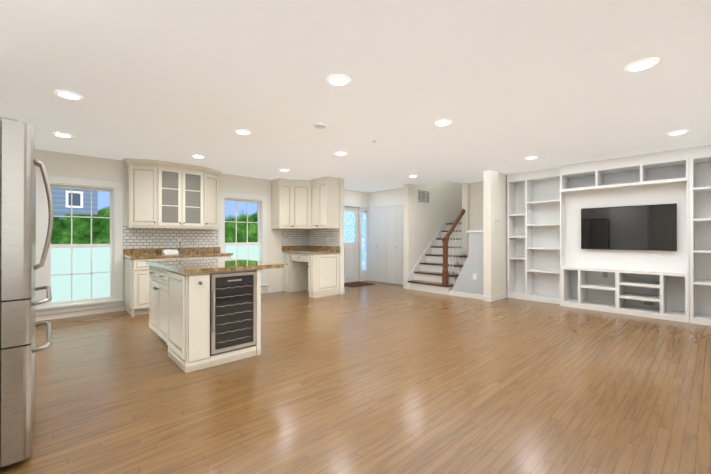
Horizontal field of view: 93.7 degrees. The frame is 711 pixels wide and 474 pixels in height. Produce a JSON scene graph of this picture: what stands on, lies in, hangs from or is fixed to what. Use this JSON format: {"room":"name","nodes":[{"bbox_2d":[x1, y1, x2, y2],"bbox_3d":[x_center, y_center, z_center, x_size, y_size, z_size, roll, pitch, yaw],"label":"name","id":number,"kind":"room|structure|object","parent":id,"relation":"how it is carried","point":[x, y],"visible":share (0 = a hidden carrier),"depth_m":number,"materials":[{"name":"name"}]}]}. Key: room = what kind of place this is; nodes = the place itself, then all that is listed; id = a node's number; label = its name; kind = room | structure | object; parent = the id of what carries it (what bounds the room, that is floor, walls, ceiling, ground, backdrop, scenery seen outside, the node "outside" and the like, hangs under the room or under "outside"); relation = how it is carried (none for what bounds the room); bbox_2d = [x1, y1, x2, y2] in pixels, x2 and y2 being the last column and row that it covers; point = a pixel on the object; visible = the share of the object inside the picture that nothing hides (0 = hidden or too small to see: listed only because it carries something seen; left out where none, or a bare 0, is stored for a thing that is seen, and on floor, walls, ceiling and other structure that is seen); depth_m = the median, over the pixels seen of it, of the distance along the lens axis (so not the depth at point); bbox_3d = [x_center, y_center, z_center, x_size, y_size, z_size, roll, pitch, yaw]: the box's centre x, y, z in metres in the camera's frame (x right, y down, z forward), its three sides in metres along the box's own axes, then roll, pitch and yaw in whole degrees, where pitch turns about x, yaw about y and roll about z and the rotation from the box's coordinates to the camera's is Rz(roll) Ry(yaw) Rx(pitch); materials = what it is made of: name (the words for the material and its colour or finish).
{"room":"kitchen","nodes":[
{"label":"kitchen","id":0,"kind":"room"},
{"bbox_2d":[35,149,506,320],"bbox_3d":[0.984,-0.776,4.594,10.200,4.000,8.300,0,0,-43],"label":"wall","id":1,"kind":"structure","parent":0,"point":[483,203],"depth_m":7.13,"materials":[{"name":"paint"}]},
{"bbox_2d":[126,158,161,225],"bbox_3d":[-3.538,-0.727,5.586,0.429,1.086,0.391,0,0,-43],"label":"upper cabinet","id":2,"kind":"object","parent":1,"relation":"attached to","point":[144,176],"depth_m":5.50,"materials":[{"name":"wood"}]},
{"bbox_2d":[123,225,217,254],"bbox_3d":[-3.300,0.053,6.077,1.600,0.490,0.005,0,0,-43],"label":"tile backsplash","id":3,"kind":"structure","parent":1,"relation":"attached to","point":[136,238],"depth_m":6.00,"materials":[{"name":"white tile"}]},
{"bbox_2d":[178,238,181,250],"bbox_3d":[-3.199,0.155,6.046,0.133,0.276,0.177,0,0,-43],"label":"outlet","id":4,"kind":"object","parent":3,"relation":"attached to","point":[180,241],"visible":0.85,"depth_m":6.12,"materials":[{"name":"white plastic"}]},
{"bbox_2d":[124,247,219,254],"bbox_3d":[-3.271,0.248,6.082,1.590,0.100,0.020,0,0,-43],"label":"backsplash","id":5,"kind":"structure","parent":1,"relation":"attached to","point":[142,251],"depth_m":5.85,"materials":[{"name":"stone"}]},
{"bbox_2d":[162,162,209,228],"bbox_3d":[-3.154,-0.726,5.941,0.848,1.086,0.391,0,0,-43],"label":"upper cabinet","id":6,"kind":"object","parent":1,"relation":"attached to","point":[167,194],"depth_m":5.85,"materials":[{"name":"wood"}]},
{"bbox_2d":[206,168,221,228],"bbox_3d":[-2.778,-0.725,6.288,0.403,1.086,0.391,0,0,-43],"label":"upper cabinet","id":7,"kind":"object","parent":1,"relation":"attached to","point":[214,174],"depth_m":6.31,"materials":[{"name":"wood"}]},
{"bbox_2d":[36,172,403,314],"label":"window trim","id":8,"kind":"structure","parent":1,"relation":"in","point":[76,277],"depth_m":5.36,"materials":[{"name":"white wood"}]},
{"bbox_2d":[272,178,309,229],"bbox_3d":[-1.438,-0.723,7.378,0.600,1.087,0.607,0,0,-43],"label":"upper cabinet","id":9,"kind":"object","parent":1,"relation":"attached to","point":[306,204],"depth_m":7.35,"materials":[{"name":"wood"}]},
{"bbox_2d":[282,229,306,245],"bbox_3d":[-1.427,0.056,7.807,0.680,0.490,0.005,0,0,-43],"label":"tile backsplash","id":10,"kind":"structure","parent":1,"relation":"attached to","point":[290,237],"depth_m":7.80,"materials":[{"name":"white tile"}]},
{"bbox_2d":[123,230,506,310],"bbox_3d":[0.023,0.543,4.201,7.960,1.360,7.270,0,0,-43],"label":"baseboard","id":11,"kind":"structure","parent":1,"relation":"attached to","point":[466,295],"depth_m":6.71,"materials":[{"name":"white wood"}]},
{"bbox_2d":[304,176,338,229],"bbox_3d":[-0.884,-0.723,7.481,0.352,1.087,1.207,0,0,-43],"label":"upper cabinet","id":12,"kind":"object","parent":1,"relation":"attached to","point":[324,191],"depth_m":7.08,"materials":[{"name":"wood"}]},
{"bbox_2d":[307,228,339,245],"bbox_3d":[-0.752,0.056,7.604,0.005,0.490,1.220,0,0,-43],"label":"tile backsplash","id":13,"kind":"structure","parent":1,"relation":"attached to","point":[315,237],"depth_m":7.57,"materials":[{"name":"white tile"}]},
{"bbox_2d":[344,207,357,282],"bbox_3d":[-0.263,0.206,8.973,0.903,2.045,0.041,0,0,-43],"label":"entry door","id":14,"kind":"structure","parent":1,"relation":"in","point":[350,244],"depth_m":9.08,"materials":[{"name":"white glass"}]},
{"bbox_2d":[371,205,403,284],"bbox_3d":[0.834,0.208,8.891,0.071,2.028,1.174,0,0,-43],"label":"closet doors","id":15,"kind":"structure","parent":1,"relation":"in","point":[387,244],"depth_m":8.88,"materials":[{"name":"white wood"}]},
{"bbox_2d":[417,189,429,203],"bbox_3d":[1.703,-1.008,8.311,0.520,0.340,0.011,0,0,-43],"label":"air vent","id":16,"kind":"object","parent":1,"relation":"in","point":[423,196],"visible":1,"depth_m":8.30,"materials":[{"name":"white metal"}]},
{"bbox_2d":[0,281,710,473],"bbox_3d":[0.985,1.274,4.625,10.250,0.100,8.350,0,0,-43],"label":"floor","id":17,"kind":"structure","parent":0,"point":[381,378],"depth_m":2.58,"materials":[{"name":"brown wood"}]},
{"bbox_2d":[0,117,53,466],"bbox_3d":[-2.359,0.296,1.829,1.040,1.845,0.905,0,0,-43],"label":"fridge","id":18,"kind":"object","parent":17,"relation":"on","point":[19,163],"visible":1,"depth_m":1.76,"materials":[{"name":"silver metal"}]},
{"bbox_2d":[84,317,110,321],"bbox_3d":[-3.842,1.223,4.966,0.320,0.004,0.100,0,0,-43],"label":"floor vent","id":19,"kind":"object","parent":17,"relation":"in","point":[97,319],"visible":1,"depth_m":4.94,"materials":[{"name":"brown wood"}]},
{"bbox_2d":[124,255,207,316],"bbox_3d":[-3.237,0.782,5.698,1.103,0.890,0.630,0,0,-43],"label":"base cabinet","id":20,"kind":"object","parent":17,"relation":"on","point":[136,283],"depth_m":5.21,"materials":[{"name":"wood"}]},
{"bbox_2d":[128,251,231,258],"bbox_3d":[-3.060,0.317,5.853,1.590,0.040,0.644,0,0,-43],"label":"countertop","id":21,"kind":"structure","parent":20,"relation":"on","point":[187,254],"depth_m":5.57,"materials":[{"name":"brown stone"}]},
{"bbox_2d":[162,249,178,254],"bbox_3d":[-3.208,0.257,5.771,0.220,0.080,0.180,0,0,-43],"label":"gadget","id":22,"kind":"object","parent":21,"relation":"on","point":[169,251],"visible":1,"depth_m":5.72,"materials":[{"name":"white plastic"}]},
{"bbox_2d":[149,265,280,372],"bbox_3d":[-1.695,0.778,3.828,0.950,0.890,1.586,0,0,-43],"label":"kitchen island","id":23,"kind":"object","parent":17,"relation":"on","point":[204,313],"depth_m":3.22,"materials":[{"name":"wood"}]},
{"bbox_2d":[145,257,283,272],"bbox_3d":[-1.692,0.313,3.877,1.000,0.040,1.600,0,0,-43],"label":"island countertop","id":24,"kind":"structure","parent":23,"relation":"on","point":[202,265],"depth_m":3.54,"materials":[{"name":"brown stone"}]},
{"bbox_2d":[208,255,230,257],"bbox_3d":[-2.713,0.783,6.182,0.572,0.890,0.630,0,0,-43],"label":"base cabinet","id":25,"kind":"object","parent":17,"relation":"on","point":[209,256],"depth_m":6.00,"materials":[{"name":"wood"}]},
{"bbox_2d":[282,245,339,297],"bbox_3d":[-1.007,0.715,7.343,0.714,1.030,1.235,0,0,-43],"label":"desk","id":26,"kind":"object","parent":17,"relation":"on","point":[313,270],"visible":1,"depth_m":7.09,"materials":[{"name":"wood"}]},
{"bbox_2d":[344,282,372,286],"bbox_3d":[0.031,1.227,8.658,0.780,0.012,0.570,0,0,-43],"label":"rug","id":27,"kind":"object","parent":17,"relation":"on","point":[355,284],"visible":0.86,"depth_m":8.57,"materials":[{"name":"brown fabric"}]},
{"bbox_2d":[406,209,467,294],"bbox_3d":[2.508,0.286,8.311,2.607,1.893,1.097,0,0,-43],"label":"staircase","id":28,"kind":"structure","parent":17,"relation":"on","point":[438,266],"depth_m":7.75,"materials":[{"name":"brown wood"}]},
{"bbox_2d":[507,145,710,325],"bbox_3d":[4.312,-0.022,5.562,0.487,2.496,3.442,0,0,-43],"label":"built-in bookcase","id":29,"kind":"object","parent":17,"relation":"on","point":[549,260],"visible":0.98,"depth_m":5.55,"materials":[{"name":"white wood"}]},
{"bbox_2d":[581,203,676,250],"bbox_3d":[4.389,-0.145,5.424,0.056,0.709,1.212,0,0,-43],"label":"wall-mounted tv","id":30,"kind":"object","parent":29,"relation":"attached to","point":[646,227],"visible":1,"depth_m":5.35,"materials":[{"name":"black glass"}]},
{"bbox_2d":[0,0,710,191],"bbox_3d":[0.984,-2.076,4.597,10.200,1.600,8.300,0,0,-43],"label":"ceiling","id":31,"kind":"structure","parent":0,"point":[506,87],"depth_m":2.76,"materials":[{"name":"paint"}]},
{"bbox_2d":[53,132,72,136],"bbox_3d":[-3.648,-1.270,4.157,0.198,0.011,0.198,0,0,38],"label":"recessed light","id":32,"kind":"object","parent":31,"relation":"in","point":[55,133],"depth_m":4.12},
{"bbox_2d":[54,90,82,98],"bbox_3d":[-2.576,-1.273,2.996,0.198,0.011,0.198,0,0,38],"label":"recessed light","id":33,"kind":"object","parent":31,"relation":"in","point":[67,94],"depth_m":2.97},
{"bbox_2d":[191,155,204,157],"bbox_3d":[-2.479,-1.268,5.250,0.198,0.011,0.198,0,0,38],"label":"recessed light","id":34,"kind":"object","parent":31,"relation":"in","point":[197,156],"depth_m":5.23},
{"bbox_2d":[234,129,250,134],"bbox_3d":[-1.367,-1.270,4.045,0.198,0.011,0.198,0,0,38],"label":"recessed light","id":35,"kind":"object","parent":31,"relation":"in","point":[240,131],"depth_m":4.01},
{"bbox_2d":[326,74,350,85],"bbox_3d":[-0.139,-1.273,2.715,0.198,0.011,0.198,0,0,38],"label":"recessed light","id":36,"kind":"object","parent":31,"relation":"in","point":[342,79],"depth_m":2.69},
{"bbox_2d":[335,151,346,154],"bbox_3d":[-0.222,-1.268,5.061,0.198,0.011,0.198,0,0,2],"label":"recessed light","id":37,"kind":"object","parent":31,"relation":"in","point":[340,152],"depth_m":5.04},
{"bbox_2d":[434,119,451,125],"bbox_3d":[0.977,-1.271,3.718,0.198,0.011,0.198,0,0,38],"label":"recessed light","id":38,"kind":"object","parent":31,"relation":"in","point":[443,122],"depth_m":3.68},
{"bbox_2d":[525,156,537,158],"bbox_3d":[2.818,-1.267,5.336,0.198,0.011,0.198,0,0,20],"label":"recessed light","id":39,"kind":"object","parent":31,"relation":"in","point":[530,157],"depth_m":5.29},
{"bbox_2d":[624,58,658,70],"bbox_3d":[2.123,-1.274,2.476,0.198,0.011,0.198,0,0,-16],"label":"recessed light","id":40,"kind":"object","parent":31,"relation":"in","point":[645,63],"depth_m":2.45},
{"bbox_2d":[667,130,688,134],"bbox_3d":[3.927,-1.270,4.060,0.198,0.011,0.198,0,0,38],"label":"recessed light","id":41,"kind":"object","parent":31,"relation":"in","point":[677,132],"depth_m":4.03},
{"label":"outside","id":42,"kind":"structure","parent":0,"visible":0},
{"bbox_2d":[51,188,256,243],"bbox_3d":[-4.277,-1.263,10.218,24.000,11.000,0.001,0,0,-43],"label":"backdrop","id":43,"kind":"structure","parent":42,"point":[81,226],"depth_m":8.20,"materials":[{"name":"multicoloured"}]}
]}

